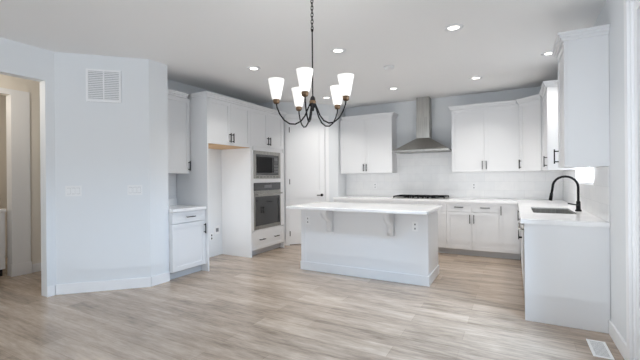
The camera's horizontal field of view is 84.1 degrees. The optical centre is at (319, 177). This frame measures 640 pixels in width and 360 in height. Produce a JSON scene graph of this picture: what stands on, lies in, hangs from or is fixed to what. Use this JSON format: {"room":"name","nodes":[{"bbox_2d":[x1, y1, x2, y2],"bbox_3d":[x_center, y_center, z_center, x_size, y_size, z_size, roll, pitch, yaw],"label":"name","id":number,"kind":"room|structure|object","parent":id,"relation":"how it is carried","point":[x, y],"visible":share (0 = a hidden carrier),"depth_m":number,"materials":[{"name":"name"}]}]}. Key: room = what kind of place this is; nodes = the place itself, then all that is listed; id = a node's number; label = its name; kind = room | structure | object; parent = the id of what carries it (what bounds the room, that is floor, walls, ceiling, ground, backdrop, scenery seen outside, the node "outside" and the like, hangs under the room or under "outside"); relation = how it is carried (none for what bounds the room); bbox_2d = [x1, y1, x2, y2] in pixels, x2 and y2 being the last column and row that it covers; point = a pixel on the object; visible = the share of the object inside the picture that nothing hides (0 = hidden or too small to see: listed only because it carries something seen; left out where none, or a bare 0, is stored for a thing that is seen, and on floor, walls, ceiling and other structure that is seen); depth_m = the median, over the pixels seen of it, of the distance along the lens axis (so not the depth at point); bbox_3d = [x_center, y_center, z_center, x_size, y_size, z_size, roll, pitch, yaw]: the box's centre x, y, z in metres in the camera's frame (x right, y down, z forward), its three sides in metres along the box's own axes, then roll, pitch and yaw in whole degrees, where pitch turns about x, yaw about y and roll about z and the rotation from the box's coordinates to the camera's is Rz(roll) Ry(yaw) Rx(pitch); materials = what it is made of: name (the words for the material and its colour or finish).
{"room":"kitchen","nodes":[
{"label":"kitchen","id":0,"kind":"room"},
{"bbox_2d":[0,74,40,263],"bbox_3d":[-4.665,-0.032,4.258,2.930,2.745,6.200,-1,0,29],"label":"wall","id":1,"kind":"structure","parent":0,"point":[9,82],"depth_m":5.04,"materials":[{"name":"white paint"}]},
{"bbox_2d":[0,87,31,276],"bbox_3d":[-4.462,0.079,4.330,0.155,2.520,1.520,-1,0,29],"label":"trim","id":2,"kind":"structure","parent":1,"relation":"attached to","point":[19,262],"depth_m":4.84,"materials":[{"name":"white paint"}]},
{"bbox_2d":[32,263,626,359],"bbox_3d":[-2.201,1.262,1.442,6.634,0.115,8.390,-1,0,29],"label":"baseboard","id":3,"kind":"structure","parent":1,"relation":"attached to","point":[70,288],"depth_m":4.11,"materials":[{"name":"white paint"}]},
{"bbox_2d":[54,52,168,283],"bbox_3d":[-2.462,-0.051,4.266,0.690,2.745,0.953,-1,0,29],"label":"wall pillar","id":4,"kind":"structure","parent":0,"point":[104,233],"depth_m":4.17,"materials":[{"name":"white paint"}]},
{"bbox_2d":[65,186,81,195],"bbox_3d":[-2.817,0.157,4.059,0.159,0.106,0.008,0,0,-16],"label":"switch plates","id":5,"kind":"object","parent":4,"relation":"attached to","point":[77,190],"depth_m":4.05,"materials":[{"name":"white plastic"}]},
{"bbox_2d":[86,68,120,102],"bbox_3d":[-2.526,-1.067,4.146,0.364,0.378,0.012,0,0,-16],"label":"air vent grille","id":6,"kind":"object","parent":4,"relation":"attached to","point":[101,85],"visible":1,"depth_m":4.14,"materials":[{"name":"white metal"}]},
{"bbox_2d":[127,185,141,194],"bbox_3d":[-2.212,0.152,4.237,0.151,0.110,0.008,0,0,-16],"label":"switch plates","id":7,"kind":"object","parent":4,"relation":"attached to","point":[132,189],"depth_m":4.23,"materials":[{"name":"white plastic"}]},
{"bbox_2d":[0,37,254,296],"bbox_3d":[-3.309,-0.044,3.403,0.270,2.745,10.800,-1,0,29],"label":"wall","id":8,"kind":"structure","parent":0,"point":[17,59],"depth_m":3.97,"materials":[{"name":"white paint"}]},
{"bbox_2d":[168,174,175,197],"bbox_3d":[-2.265,0.130,5.022,0.006,0.356,0.551,-1,0,29],"label":"backsplash","id":9,"kind":"structure","parent":8,"relation":"attached to","point":[171,177],"depth_m":5.20,"materials":[{"name":"tile"}]},
{"bbox_2d":[168,89,190,173],"bbox_3d":[-2.131,-0.619,4.919,0.348,1.135,0.596,-1,0,29],"label":"upper cabinet","id":10,"kind":"object","parent":8,"relation":"attached to","point":[179,162],"visible":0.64,"depth_m":4.96,"materials":[{"name":"white wood"}]},
{"bbox_2d":[210,225,219,240],"bbox_3d":[-1.757,0.930,5.932,0.013,0.230,0.220,-1,0,29],"label":"outlet","id":11,"kind":"object","parent":8,"relation":"attached to","point":[216,228],"visible":1,"depth_m":5.94,"materials":[{"name":"white plastic"}]},
{"bbox_2d":[256,102,345,196],"bbox_3d":[-0.375,-0.069,7.088,1.962,2.745,0.448,0,0,-13],"label":"wall","id":12,"kind":"structure","parent":0,"point":[341,177],"depth_m":7.18,"materials":[{"name":"white paint"}]},
{"bbox_2d":[0,0,606,107],"bbox_3d":[-1.488,-1.472,2.515,11.000,0.080,11.400,-1,0,29],"label":"ceiling","id":13,"kind":"structure","parent":0,"point":[210,45],"depth_m":3.68,"materials":[{"name":"white paint"}]},
{"bbox_2d":[247,66,260,70],"bbox_3d":[-0.871,-1.432,4.685,0.180,0.010,0.180,-1,0,29],"label":"recessed light","id":14,"kind":"object","parent":13,"relation":"in","point":[251,68],"visible":1,"depth_m":4.68,"materials":[{"name":"white paint"}]},
{"bbox_2d":[268,1,353,127],"bbox_3d":[-0.035,-0.920,2.681,0.617,1.048,0.639,-1,0,29],"label":"chandelier","id":15,"kind":"object","parent":13,"relation":"hanging from","point":[341,91],"visible":1,"depth_m":2.62,"materials":[{"name":"white glass"}]},
{"bbox_2d":[330,48,345,53],"bbox_3d":[0.206,-1.442,4.051,0.180,0.010,0.180,-1,0,29],"label":"recessed light","id":16,"kind":"object","parent":13,"relation":"in","point":[334,50],"visible":1,"depth_m":4.05,"materials":[{"name":"white paint"}]},
{"bbox_2d":[384,65,393,70],"bbox_3d":[0.905,-1.434,4.661,0.136,0.038,0.136,-1,0,29],"label":"smoke detector","id":17,"kind":"object","parent":13,"relation":"attached to","point":[387,67],"visible":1,"depth_m":4.62,"materials":[{"name":"white plastic"}]},
{"bbox_2d":[444,24,462,31],"bbox_3d":[1.299,-1.451,3.454,0.180,0.010,0.180,-1,0,29],"label":"recessed light","id":18,"kind":"object","parent":13,"relation":"in","point":[453,27],"visible":1,"depth_m":3.45,"materials":[{"name":"white paint"}]},
{"bbox_2d":[469,76,482,79],"bbox_3d":[2.299,-1.460,5.232,0.180,0.010,0.180,-1,0,29],"label":"recessed light","id":19,"kind":"object","parent":13,"relation":"in","point":[475,77],"visible":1,"depth_m":5.23,"materials":[{"name":"white paint"}]},
{"bbox_2d":[541,51,551,55],"bbox_3d":[2.718,-1.464,4.194,0.180,0.010,0.180,-1,0,29],"label":"recessed light","id":20,"kind":"object","parent":13,"relation":"in","point":[548,53],"visible":0.6,"depth_m":4.21,"materials":[{"name":"white paint"}]},
{"bbox_2d":[273,102,337,238],"bbox_3d":[-0.280,-0.070,6.981,1.301,2.745,0.120,0,0,-16],"label":"wall","id":21,"kind":"structure","parent":0,"point":[287,107],"depth_m":7.06,"materials":[{"name":"white paint"}]},
{"bbox_2d":[289,119,324,243],"bbox_3d":[-0.246,0.078,6.929,0.718,2.424,0.098,0,0,-16],"label":"pantry door","id":22,"kind":"structure","parent":21,"relation":"in","point":[306,145],"depth_m":6.93,"materials":[{"name":"white paint"}]},
{"bbox_2d":[285,114,328,245],"bbox_3d":[-0.259,0.044,6.979,0.876,2.517,0.136,0,0,-16],"label":"door frame","id":23,"kind":"structure","parent":21,"relation":"attached to","point":[287,116],"depth_m":6.83,"materials":[{"name":"white paint"}]},
{"bbox_2d":[0,244,623,359],"bbox_3d":[-1.463,1.343,2.515,11.000,0.060,11.400,-1,0,29],"label":"floor","id":24,"kind":"structure","parent":0,"point":[263,306],"depth_m":3.29,"materials":[{"name":"brown wood"}]},
{"bbox_2d":[0,209,5,275],"bbox_3d":[-4.687,0.886,4.565,0.659,0.910,0.830,-1,0,29],"label":"base cabinet","id":25,"kind":"object","parent":24,"relation":"on","point":[2,211],"visible":1,"depth_m":4.76,"materials":[{"name":"white"}]},
{"bbox_2d":[169,209,205,279],"bbox_3d":[-1.980,0.883,4.869,0.639,0.868,0.551,-1,0,29],"label":"base cabinet","id":26,"kind":"object","parent":24,"relation":"on","point":[187,229],"visible":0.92,"depth_m":4.71,"materials":[{"name":"white wood"}]},
{"bbox_2d":[169,198,205,212],"bbox_3d":[-1.994,0.377,4.873,0.618,0.140,0.552,-1,0,29],"label":"countertop","id":27,"kind":"structure","parent":26,"relation":"on","point":[173,207],"depth_m":4.84,"materials":[{"name":"white stone"}]},
{"bbox_2d":[176,91,251,270],"bbox_3d":[-1.622,0.062,5.492,0.683,2.505,0.973,-1,0,29],"label":"enclosure","id":28,"kind":"object","parent":24,"relation":"on","point":[217,121],"visible":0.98,"depth_m":5.10,"materials":[{"name":"white wood"}]},
{"bbox_2d":[221,104,286,257],"bbox_3d":[-1.149,0.058,6.357,0.683,2.505,0.995,-1,0,29],"label":"oven tower","id":29,"kind":"object","parent":24,"relation":"on","point":[239,236],"visible":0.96,"depth_m":5.98,"materials":[{"name":"white wood"}]},
{"bbox_2d":[253,150,280,178],"bbox_3d":[-1.134,-0.210,6.299,0.573,0.464,0.760,-1,0,29],"label":"microwave","id":30,"kind":"object","parent":29,"relation":"in","point":[265,164],"visible":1,"depth_m":6.14,"materials":[{"name":"silver metal"}]},
{"bbox_2d":[254,182,282,229],"bbox_3d":[-1.129,0.485,6.300,0.650,0.780,0.760,-1,0,29],"label":"wall oven","id":31,"kind":"object","parent":29,"relation":"in","point":[267,196],"visible":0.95,"depth_m":6.15,"materials":[{"name":"silver metal"}]},
{"bbox_2d":[301,210,438,285],"bbox_3d":[0.618,0.861,4.825,1.781,0.868,0.897,-1,0,29],"label":"kitchen island","id":32,"kind":"object","parent":24,"relation":"on","point":[401,248],"visible":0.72,"depth_m":4.56,"materials":[{"name":"white wood"}]},
{"bbox_2d":[286,202,441,214],"bbox_3d":[0.591,0.402,4.793,1.865,0.035,0.975,-1,0,29],"label":"island countertop","id":33,"kind":"structure","parent":32,"relation":"on","point":[325,206],"depth_m":4.56,"materials":[{"name":"white stone"}]},
{"bbox_2d":[334,199,519,259],"bbox_3d":[1.793,0.850,6.404,3.163,0.868,0.644,-1,0,29],"label":"base cabinet","id":34,"kind":"object","parent":24,"relation":"on","point":[475,229],"visible":0.49,"depth_m":5.71,"materials":[{"name":"white wood"}]},
{"bbox_2d":[518,222,524,299],"bbox_3d":[2.232,0.843,3.356,0.624,0.852,0.603,-1,0,29],"label":"dishwasher","id":35,"kind":"object","parent":24,"relation":"on","point":[519,228],"visible":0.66,"depth_m":3.56,"materials":[{"name":"silver metal"}]},
{"bbox_2d":[517,210,609,332],"bbox_3d":[2.836,0.841,4.425,0.644,0.868,3.118,-1,0,29],"label":"base cabinet","id":36,"kind":"object","parent":24,"relation":"on","point":[567,268],"visible":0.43,"depth_m":3.04,"materials":[{"name":"white wood"}]},
{"bbox_2d":[333,196,609,227],"bbox_3d":[1.457,0.397,5.165,3.768,0.040,3.138,-1,0,29],"label":"countertop","id":37,"kind":"structure","parent":36,"relation":"on","point":[579,218],"depth_m":4.28,"materials":[{"name":"white stone"}]},
{"bbox_2d":[393,195,449,198],"bbox_3d":[1.815,0.350,6.383,0.920,0.046,0.510,-1,0,29],"label":"cooktop","id":38,"kind":"object","parent":37,"relation":"in","point":[396,196],"visible":1,"depth_m":6.28,"materials":[{"name":"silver metal"}]},
{"bbox_2d":[531,208,573,213],"bbox_3d":[2.576,0.498,3.945,0.374,0.238,0.704,-1,0,29],"label":"sink basin","id":39,"kind":"object","parent":37,"relation":"in","point":[535,210],"visible":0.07,"depth_m":4.23,"materials":[{"name":"silver metal"}]},
{"bbox_2d":[549,175,581,210],"bbox_3d":[2.664,0.172,3.863,0.301,0.388,0.086,-1,0,29],"label":"faucet","id":40,"kind":"object","parent":37,"relation":"on","point":[578,203],"visible":0.99,"depth_m":3.82,"materials":[{"name":"black metal"}]},
{"bbox_2d":[586,339,614,359],"bbox_3d":[2.086,1.278,2.650,0.120,0.007,0.300,-1,0,29],"label":"floor vent","id":41,"kind":"object","parent":24,"relation":"in","point":[598,348],"visible":1,"depth_m":2.63,"materials":[{"name":"white plastic"}]},
{"bbox_2d":[346,87,562,252],"bbox_3d":[1.593,-0.086,6.947,5.475,2.745,0.120,-1,0,29],"label":"wall","id":42,"kind":"structure","parent":0,"point":[440,112],"depth_m":6.56,"materials":[{"name":"white paint"}]},
{"bbox_2d":[340,112,398,173],"bbox_3d":[0.961,-0.646,7.020,1.115,1.135,0.348,-1,0,29],"label":"upper cabinet","id":43,"kind":"object","parent":42,"relation":"attached to","point":[368,141],"visible":1,"depth_m":6.89,"materials":[{"name":"white wood"}]},
{"bbox_2d":[392,96,451,153],"bbox_3d":[1.859,-0.960,6.441,0.970,0.998,0.500,-1,0,29],"label":"range hood","id":44,"kind":"object","parent":42,"relation":"attached to","point":[423,143],"visible":0.97,"depth_m":6.43,"materials":[{"name":"silver metal"}]},
{"bbox_2d":[346,152,562,199],"bbox_3d":[2.203,-0.043,6.541,3.760,0.823,0.006,-1,0,29],"label":"backsplash","id":45,"kind":"structure","parent":42,"relation":"attached to","point":[419,173],"depth_m":6.48,"materials":[{"name":"tile"}]},
{"bbox_2d":[373,183,475,189],"bbox_3d":[1.910,0.166,6.695,1.900,0.115,0.005,-1,0,29],"label":"outlet","id":46,"kind":"object","parent":45,"relation":"attached to","point":[374,184],"visible":1,"depth_m":6.27,"materials":[{"name":"white plastic"}]},
{"bbox_2d":[448,100,519,171],"bbox_3d":[2.772,-0.662,6.030,1.073,1.135,0.348,-1,0,29],"label":"upper cabinet","id":47,"kind":"object","parent":42,"relation":"attached to","point":[485,136],"visible":0.99,"depth_m":5.89,"materials":[{"name":"white wood"}]},
{"bbox_2d":[516,94,565,170],"bbox_3d":[3.416,-0.667,5.510,0.644,1.135,0.644,-1,0,29],"label":"upper cabinet","id":48,"kind":"object","parent":42,"relation":"attached to","point":[537,96],"visible":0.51,"depth_m":5.30,"materials":[{"name":"white wood"}]},
{"bbox_2d":[519,99,541,170],"bbox_3d":[3.225,-0.633,5.459,0.302,1.067,0.289,0,0,29],"label":"door","id":49,"kind":"structure","parent":48,"relation":"attached to","point":[530,113],"depth_m":5.45,"materials":[{"name":"white wood"}]},
{"bbox_2d":[566,0,632,348],"bbox_3d":[1.324,-0.084,0.871,0.120,2.745,10.800,-1,0,29],"label":"wall","id":50,"kind":"structure","parent":0,"point":[612,12],"depth_m":2.68,"materials":[{"name":"white paint"}]},
{"bbox_2d":[539,80,575,170],"bbox_3d":[3.215,-0.666,4.834,0.348,1.135,0.823,-1,0,29],"label":"upper cabinet","id":51,"kind":"object","parent":50,"relation":"attached to","point":[549,89],"visible":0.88,"depth_m":4.55,"materials":[{"name":"white wood"}]},
{"bbox_2d":[552,24,609,167],"bbox_3d":[2.306,-0.658,3.170,0.348,1.135,0.570,-1,0,29],"label":"upper cabinet","id":52,"kind":"object","parent":50,"relation":"attached to","point":[582,55],"visible":1,"depth_m":2.96,"materials":[{"name":"white wood"}]},
{"bbox_2d":[577,167,593,184],"bbox_3d":[2.970,-0.476,3.890,0.118,1.098,1.078,-1,0,29],"label":"sink window","id":53,"kind":"structure","parent":50,"relation":"in","point":[584,175],"depth_m":4.28,"materials":[{"name":"white paint"}]},
{"bbox_2d":[563,166,609,221],"bbox_3d":[3.110,0.133,4.269,0.006,0.456,3.110,-1,0,29],"label":"backsplash","id":54,"kind":"structure","parent":50,"relation":"attached to","point":[594,199],"depth_m":3.42,"materials":[{"name":"tile"}]},
{"bbox_2d":[624,0,639,359],"bbox_3d":[1.610,0.021,1.411,0.135,2.530,2.260,-1,0,29],"label":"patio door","id":55,"kind":"structure","parent":50,"relation":"in","point":[632,11],"depth_m":2.35,"materials":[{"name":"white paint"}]}
]}

